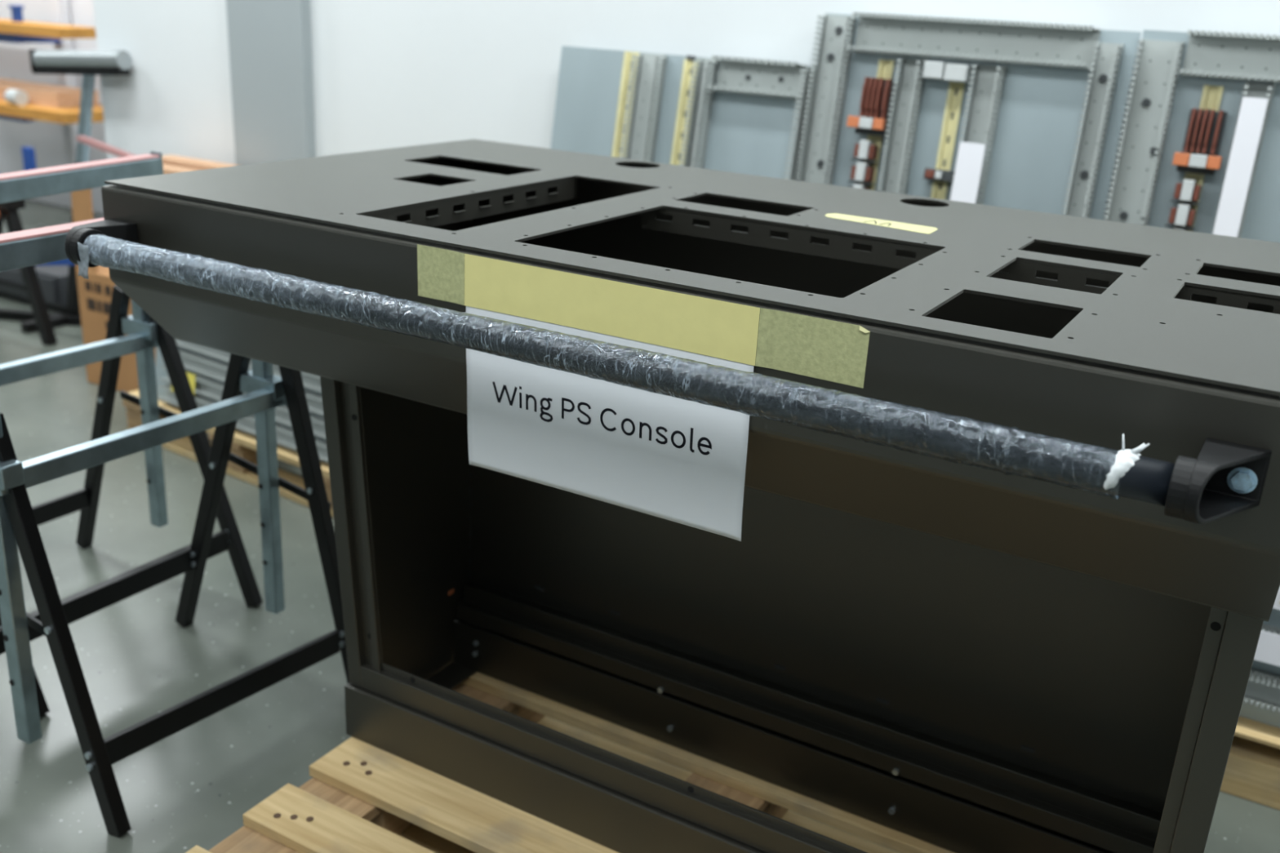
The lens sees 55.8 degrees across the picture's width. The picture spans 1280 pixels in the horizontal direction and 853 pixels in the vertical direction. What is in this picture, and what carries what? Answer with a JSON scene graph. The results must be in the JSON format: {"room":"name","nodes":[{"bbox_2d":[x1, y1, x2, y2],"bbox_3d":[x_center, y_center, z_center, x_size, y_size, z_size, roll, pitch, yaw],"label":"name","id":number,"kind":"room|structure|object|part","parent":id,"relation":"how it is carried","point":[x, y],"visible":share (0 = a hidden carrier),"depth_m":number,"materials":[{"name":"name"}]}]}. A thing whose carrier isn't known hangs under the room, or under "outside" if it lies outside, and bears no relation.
{"room":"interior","nodes":[
{"label":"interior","id":0,"kind":"room"},
{"bbox_2d":[21,146,36,170],"bbox_3d":[-3.484,-1.434,6.512,0.700,0.200,0.030,14,22,27],"label":"clamp","id":1,"kind":"object","parent":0,"point":[28,153],"visible":0.37,"depth_m":6.34,"materials":[{"name":"blue paint"}]},
{"bbox_2d":[0,0,107,213],"bbox_3d":[-4.027,-3.164,7.369,6.350,3.477,0.100,14,22,27],"label":"wall","id":2,"kind":"structure","parent":0,"point":[46,138],"depth_m":7.49,"materials":[{"name":"grey paint"}]},
{"bbox_2d":[0,199,1279,852],"bbox_3d":[-2.454,0.511,2.567,15.000,0.050,13.000,14,22,27],"label":"floor","id":3,"kind":"structure","parent":0,"point":[195,785],"depth_m":2.67,"materials":[{"name":"grey concrete"}]},
{"bbox_2d":[0,265,68,313],"bbox_3d":[-2.984,-0.751,5.693,1.300,0.172,0.404,14,22,27],"label":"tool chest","id":4,"kind":"object","parent":3,"relation":"on","point":[53,279],"visible":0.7,"depth_m":5.32,"materials":[{"name":"grey paint"}]},
{"bbox_3d":[-2.810,-0.636,5.387,0.230,0.015,0.012,14,22,27],"label":"handle","id":5,"kind":"part","parent":4,"relation":"part of","materials":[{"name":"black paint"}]},
{"bbox_3d":[-2.803,-0.650,5.393,0.610,0.112,0.012,14,22,27],"label":"drawer","id":6,"kind":"part","parent":4,"relation":"part of","materials":[{"name":"grey paint"}]},
{"bbox_2d":[0,200,75,345],"bbox_3d":[-2.484,-0.631,4.834,0.605,0.588,0.115,14,22,27],"label":"trestle","id":7,"kind":"object","parent":3,"relation":"on","point":[9,212],"visible":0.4,"depth_m":4.81,"materials":[{"name":"paint"}]},
{"bbox_3d":[-2.638,-0.666,4.920,0.240,0.580,0.040,14,22,27],"label":"leg","id":8,"kind":"part","parent":7,"relation":"part of","materials":[{"name":"black paint"}]},
{"bbox_3d":[-2.433,-0.615,4.811,0.216,0.578,0.040,14,22,27],"label":"leg","id":9,"kind":"part","parent":7,"relation":"part of","materials":[{"name":"black paint"}]},
{"bbox_2d":[49,0,78,209],"bbox_3d":[-3.418,-2.286,7.165,0.080,2.027,0.065,14,22,27],"label":"upright","id":10,"kind":"object","parent":3,"relation":"on","point":[60,10],"visible":0.44,"depth_m":7.21,"materials":[{"name":"grey metal"}]},
{"bbox_2d":[0,115,38,122],"bbox_3d":[-3.800,-1.907,7.285,0.750,0.057,0.320,14,22,27],"label":"wall bracket","id":11,"kind":"object","parent":10,"relation":"attached to","point":[2,117],"visible":0.21,"depth_m":7.03,"materials":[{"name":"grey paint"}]},
{"bbox_2d":[0,32,61,43],"bbox_3d":[-3.777,-2.316,7.139,0.750,0.057,0.320,14,22,27],"label":"wall bracket","id":12,"kind":"object","parent":10,"relation":"attached to","point":[4,37],"visible":0.58,"depth_m":6.93,"materials":[{"name":"blue metal"}]},
{"bbox_3d":[-3.844,-2.280,7.028,0.750,0.057,0.050,14,22,27],"label":"arm","id":13,"kind":"part","parent":12,"relation":"part of","materials":[{"name":"blue paint"}]},
{"bbox_2d":[0,18,96,39],"bbox_3d":[-3.690,-2.310,6.967,1.460,0.055,0.280,14,22,27],"label":"board","id":14,"kind":"object","parent":10,"relation":"on","point":[6,26],"visible":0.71,"depth_m":6.64,"materials":[{"name":"wood"}]},
{"bbox_2d":[8,4,24,22],"bbox_3d":[-3.550,-2.353,6.893,0.060,0.090,0.060,14,22,27],"label":"clamp","id":15,"kind":"object","parent":14,"relation":"on","point":[16,10],"visible":1,"depth_m":6.88,"materials":[{"name":"blue paint"}]},
{"bbox_2d":[0,100,103,124],"bbox_3d":[-3.682,-1.885,7.069,1.560,0.057,0.430,14,22,27],"label":"board","id":16,"kind":"object","parent":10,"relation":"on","point":[63,115],"visible":0.5,"depth_m":6.68,"materials":[{"name":"orange wood"}]},
{"bbox_2d":[4,88,28,106],"bbox_3d":[-3.498,-1.845,6.777,0.119,0.084,0.084,16,23,32],"label":"tape roll","id":17,"kind":"object","parent":16,"relation":"on","point":[12,96],"visible":1,"depth_m":6.75,"materials":[{"name":"white plastic"}]},
{"bbox_2d":[0,78,98,108],"bbox_3d":[-3.753,-1.989,7.139,1.330,0.085,0.270,14,22,27],"label":"board","id":18,"kind":"object","parent":16,"relation":"on","point":[39,94],"visible":0.88,"depth_m":6.83,"materials":[{"name":"brown wood"}]},
{"bbox_2d":[0,49,132,333],"bbox_3d":[-2.402,-0.955,4.907,0.735,1.145,0.521,-4,21,-19],"label":"stand","id":19,"kind":"object","parent":3,"relation":"on","point":[88,64],"visible":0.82,"depth_m":4.79,"materials":[{"name":"metal"}]},
{"bbox_3d":[-2.342,-0.772,5.042,0.183,0.666,0.049,11,21,21],"label":"post","id":20,"kind":"part","parent":19,"relation":"part of","materials":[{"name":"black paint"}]},
{"bbox_3d":[-2.217,-1.215,4.833,0.137,0.398,0.035,14,22,27],"label":"post","id":21,"kind":"part","parent":19,"relation":"part of","materials":[{"name":"metal"}]},
{"bbox_2d":[71,188,156,392],"bbox_3d":[-1.745,-0.486,4.327,0.480,0.722,0.259,14,22,27],"label":"cardboard box","id":22,"kind":"object","parent":3,"relation":"on","point":[95,293],"visible":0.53,"depth_m":4.30,"materials":[{"name":"brown cardboard"}]},
{"bbox_2d":[0,151,262,716],"bbox_3d":[-1.312,-0.043,2.670,0.634,1.052,0.712,14,22,27],"label":"trestle","id":23,"kind":"object","parent":3,"relation":"on","point":[144,334],"visible":0.72,"depth_m":2.85,"materials":[{"name":"black paint"}]},
{"bbox_3d":[-1.330,0.212,2.411,0.320,0.746,0.026,14,22,27],"label":"leg","id":24,"kind":"part","parent":23,"relation":"part of","materials":[{"name":"black paint"}]},
{"bbox_3d":[-1.312,-0.130,2.627,0.030,0.038,0.620,14,22,28],"label":"rail","id":25,"kind":"part","parent":23,"relation":"part of","materials":[{"name":"metal"}]},
{"bbox_3d":[-1.342,-0.006,3.018,0.282,0.745,0.026,14,22,27],"label":"leg","id":26,"kind":"part","parent":23,"relation":"part of","materials":[{"name":"black paint"}]},
{"bbox_3d":[-1.179,-0.159,2.884,0.036,0.860,0.028,14,22,27],"label":"post","id":27,"kind":"part","parent":23,"relation":"part of","materials":[{"name":"metal"}]},
{"bbox_3d":[-1.117,-0.608,2.798,0.032,0.054,0.006,14,22,27],"label":"plate","id":28,"kind":"part","parent":23,"relation":"part of","materials":[{"name":"metal"}]},
{"bbox_3d":[-1.042,0.059,2.886,0.320,0.746,0.026,14,22,27],"label":"leg","id":29,"kind":"part","parent":23,"relation":"part of","materials":[{"name":"black paint"}]},
{"bbox_2d":[0,217,349,836],"bbox_3d":[-0.968,0.104,2.327,0.567,1.042,0.707,14,22,27],"label":"trestle","id":30,"kind":"object","parent":3,"relation":"on","point":[265,391],"visible":0.84,"depth_m":2.28,"materials":[{"name":"black paint"}]},
{"bbox_3d":[-1.082,0.159,2.047,0.036,0.865,0.028,14,22,27],"label":"post","id":31,"kind":"part","parent":30,"relation":"part of","materials":[{"name":"metal"}]},
{"bbox_3d":[-0.999,0.351,2.073,0.252,0.744,0.026,14,22,27],"label":"leg","id":32,"kind":"part","parent":30,"relation":"part of","materials":[{"name":"black paint"}]},
{"bbox_3d":[-0.905,0.014,2.255,0.030,0.038,0.627,14,22,28],"label":"rail","id":33,"kind":"part","parent":30,"relation":"part of","materials":[{"name":"metal"}]},
{"bbox_3d":[-0.943,0.143,2.664,0.286,0.745,0.026,14,22,27],"label":"leg","id":34,"kind":"part","parent":30,"relation":"part of","materials":[{"name":"black paint"}]},
{"bbox_3d":[-0.785,0.001,2.537,0.036,0.865,0.028,14,22,27],"label":"post","id":35,"kind":"part","parent":30,"relation":"part of","materials":[{"name":"metal"}]},
{"bbox_3d":[-0.668,0.201,2.545,0.204,0.742,0.026,14,22,27],"label":"leg","id":36,"kind":"part","parent":30,"relation":"part of","materials":[{"name":"black paint"}]},
{"bbox_2d":[122,390,333,517],"bbox_3d":[-1.030,-0.016,3.982,1.057,0.145,0.800,16,23,32],"label":"pallet","id":37,"kind":"object","parent":3,"relation":"on","point":[244,443],"visible":0.05,"depth_m":3.66,"materials":[{"name":"brown wood"}]},
{"bbox_2d":[155,338,328,462],"bbox_3d":[-1.143,-0.137,3.586,1.000,0.337,0.087,16,23,32],"label":"panel","id":38,"kind":"object","parent":37,"relation":"on","point":[206,368],"visible":0.32,"depth_m":3.67,"materials":[{"name":"grey metal"}]},
{"bbox_2d":[185,671,955,852],"bbox_3d":[-0.008,0.777,1.921,1.256,0.145,0.925,14,22,27],"label":"pallet","id":39,"kind":"object","parent":3,"relation":"on","point":[360,797],"visible":0.46,"depth_m":2.07,"materials":[{"name":"brown wood"}]},
{"bbox_2d":[65,138,1279,852],"bbox_3d":[0.076,0.147,2.023,1.723,0.983,1.079,14,22,27],"label":"control console","id":40,"kind":"object","parent":39,"relation":"on","point":[1012,588],"visible":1,"depth_m":1.90,"materials":[{"name":"metal"}]},
{"bbox_3d":[-0.616,-0.378,2.348,0.002,0.275,0.951,14,22,27],"label":"panel","id":41,"kind":"part","parent":40,"relation":"part of","materials":[{"name":"black metal"}]},
{"bbox_3d":[0.076,0.586,1.875,1.322,0.046,0.023,14,22,27],"label":"rail","id":42,"kind":"part","parent":40,"relation":"part of","materials":[{"name":"black metal"}]},
{"bbox_2d":[466,306,754,541],"bbox_3d":[-0.050,-0.041,1.537,0.420,0.296,0.012,14,22,27],"label":"paper sign","id":43,"kind":"object","parent":40,"relation":"hanging from","point":[678,460],"visible":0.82,"depth_m":1.55,"materials":[{"name":"white paper"}]},
{"bbox_2d":[417,244,870,387],"bbox_3d":[-0.025,-0.143,1.483,0.638,0.070,0.004,14,22,27],"label":"tape","id":44,"kind":"object","parent":40,"relation":"attached to","point":[833,351],"visible":1,"depth_m":1.46,"materials":[{"name":"paper"}]},
{"bbox_3d":[0.134,-0.331,1.912,1.716,0.004,0.951,14,22,27],"label":"plate","id":45,"kind":"part","parent":40,"relation":"part of","materials":[{"name":"black metal"}]},
{"bbox_3d":[0.220,0.583,2.141,1.382,0.096,0.006,14,22,27],"label":"kick plate","id":46,"kind":"part","parent":40,"relation":"part of","materials":[{"name":"black metal"}]},
{"bbox_3d":[0.238,0.506,2.140,1.380,0.090,0.048,14,22,27],"label":"rail","id":47,"kind":"part","parent":40,"relation":"part of","materials":[{"name":"black metal"}]},
{"bbox_2d":[825,213,937,234],"bbox_3d":[0.379,-0.324,1.924,0.188,0.001,0.070,14,22,27],"label":"tape","id":48,"kind":"object","parent":40,"relation":"on","point":[913,228],"visible":1,"depth_m":1.92,"materials":[{"name":"yellow paper"}]},
{"bbox_2d":[550,45,816,181],"bbox_3d":[0.029,-0.431,3.589,0.828,1.300,0.248,14,22,27],"label":"panel","id":49,"kind":"object","parent":3,"relation":"on","point":[740,115],"visible":0.31,"depth_m":3.48,"materials":[{"name":"painted metal"},{"name":"blue paint"}]},
{"bbox_3d":[-0.096,-0.534,3.659,0.053,1.145,0.190,14,22,27],"label":"din rail","id":50,"kind":"part","parent":49,"relation":"part of","materials":[{"name":"yellow metal"}]},
{"bbox_3d":[0.073,-0.488,3.570,0.046,1.137,0.188,14,22,27],"label":"din rail","id":51,"kind":"part","parent":49,"relation":"part of","materials":[{"name":"yellow metal"}]},
{"bbox_2d":[795,12,1141,220],"bbox_3d":[0.758,-0.329,3.218,0.802,1.436,0.218,14,22,27],"label":"panel","id":52,"kind":"object","parent":3,"relation":"on","point":[1026,116],"visible":0.45,"depth_m":3.08,"materials":[{"name":"grey metal"}]},
{"bbox_3d":[0.585,-0.393,3.324,0.040,1.177,0.142,14,22,27],"label":"din rail","id":53,"kind":"part","parent":52,"relation":"part of","materials":[{"name":"metal"}]},
{"bbox_3d":[0.754,-0.353,3.234,0.039,1.179,0.143,14,22,27],"label":"din rail","id":54,"kind":"part","parent":52,"relation":"part of","materials":[{"name":"yellow metal"}]},
{"bbox_3d":[0.785,-0.234,3.169,0.065,0.990,0.116,14,22,27],"label":"duct lid","id":55,"kind":"part","parent":52,"relation":"part of","materials":[{"name":"white plastic"}]},
{"bbox_2d":[1219,715,1279,809],"bbox_3d":[1.683,0.640,2.576,1.200,0.144,0.798,14,22,27],"label":"pallet","id":56,"kind":"object","parent":3,"relation":"on","point":[1252,770],"visible":0.02,"depth_m":2.40,"materials":[{"name":"brown wood"}]},
{"bbox_2d":[1103,30,1279,242],"bbox_3d":[1.483,-0.223,2.816,0.849,1.295,0.184,14,22,27],"label":"panel","id":57,"kind":"object","parent":56,"relation":"on","point":[1199,149],"visible":0.44,"depth_m":2.82,"materials":[{"name":"painted metal"},{"name":"blue paint"},{"name":"orange plastic"}]},
{"bbox_3d":[1.276,-0.225,2.964,0.042,1.176,0.111,14,22,27],"label":"din rail","id":58,"kind":"part","parent":57,"relation":"part of","materials":[{"name":"metal"}]},
{"bbox_3d":[1.329,-0.183,2.873,0.052,1.154,0.104,14,22,27],"label":"duct lid","id":59,"kind":"part","parent":57,"relation":"part of","materials":[{"name":"white plastic"}]},
{"bbox_2d":[1239,586,1279,727],"bbox_3d":[1.376,0.422,2.299,0.770,0.417,0.108,14,22,27],"label":"panel","id":60,"kind":"object","parent":56,"relation":"on","point":[1261,700],"visible":0.16,"depth_m":2.40,"materials":[{"name":"painted metal"},{"name":"blue paint"}]},
{"bbox_3d":[1.351,0.462,2.280,0.740,0.060,0.011,14,22,27],"label":"duct lid","id":61,"kind":"part","parent":60,"relation":"part of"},
{"bbox_3d":[1.364,0.355,2.256,0.740,0.060,0.011,14,22,27],"label":"duct lid","id":62,"kind":"part","parent":60,"relation":"part of","materials":[{"name":"white plastic"}]},
{"bbox_3d":[-1.660,-0.575,4.568,0.470,0.737,0.230,14,22,27],"label":"cardboard box","id":63,"kind":"object","parent":3,"relation":"on","visible":0},
{"bbox_2d":[163,164,196,173],"bbox_3d":[-1.673,-0.918,4.384,0.510,0.030,0.065,14,22,27],"label":"plank","id":64,"kind":"object","parent":63,"relation":"on","point":[166,169],"visible":0.07,"depth_m":4.37,"materials":[{"name":"brown wood"}]},
{"bbox_2d":[76,135,135,157],"bbox_3d":[-1.977,-1.037,4.575,0.463,0.075,0.030,15,23,31],"label":"batten","id":65,"kind":"object","parent":64,"relation":"on","point":[82,139],"visible":0.64,"depth_m":4.60,"materials":[{"name":"wood"}]},
{"bbox_2d":[162,155,236,170],"bbox_3d":[-1.602,-0.949,4.461,0.470,0.045,0.090,14,22,27],"label":"plank","id":66,"kind":"object","parent":63,"relation":"on","point":[169,160],"visible":0.21,"depth_m":4.46,"materials":[{"name":"brown wood"}]},
{"bbox_2d":[93,0,1279,220],"bbox_3d":[1.664,-1.156,2.640,8.650,3.477,0.120,14,22,27],"label":"wall","id":67,"kind":"structure","parent":0,"point":[387,73],"depth_m":3.93,"materials":[{"name":"white paint"}]},
{"bbox_2d":[226,0,315,165],"bbox_3d":[-1.283,-1.845,4.104,0.361,3.477,0.045,14,22,27],"label":"column","id":68,"kind":"structure","parent":67,"relation":"attached to","point":[270,41],"depth_m":4.29,"materials":[{"name":"grey paint"}]}
]}

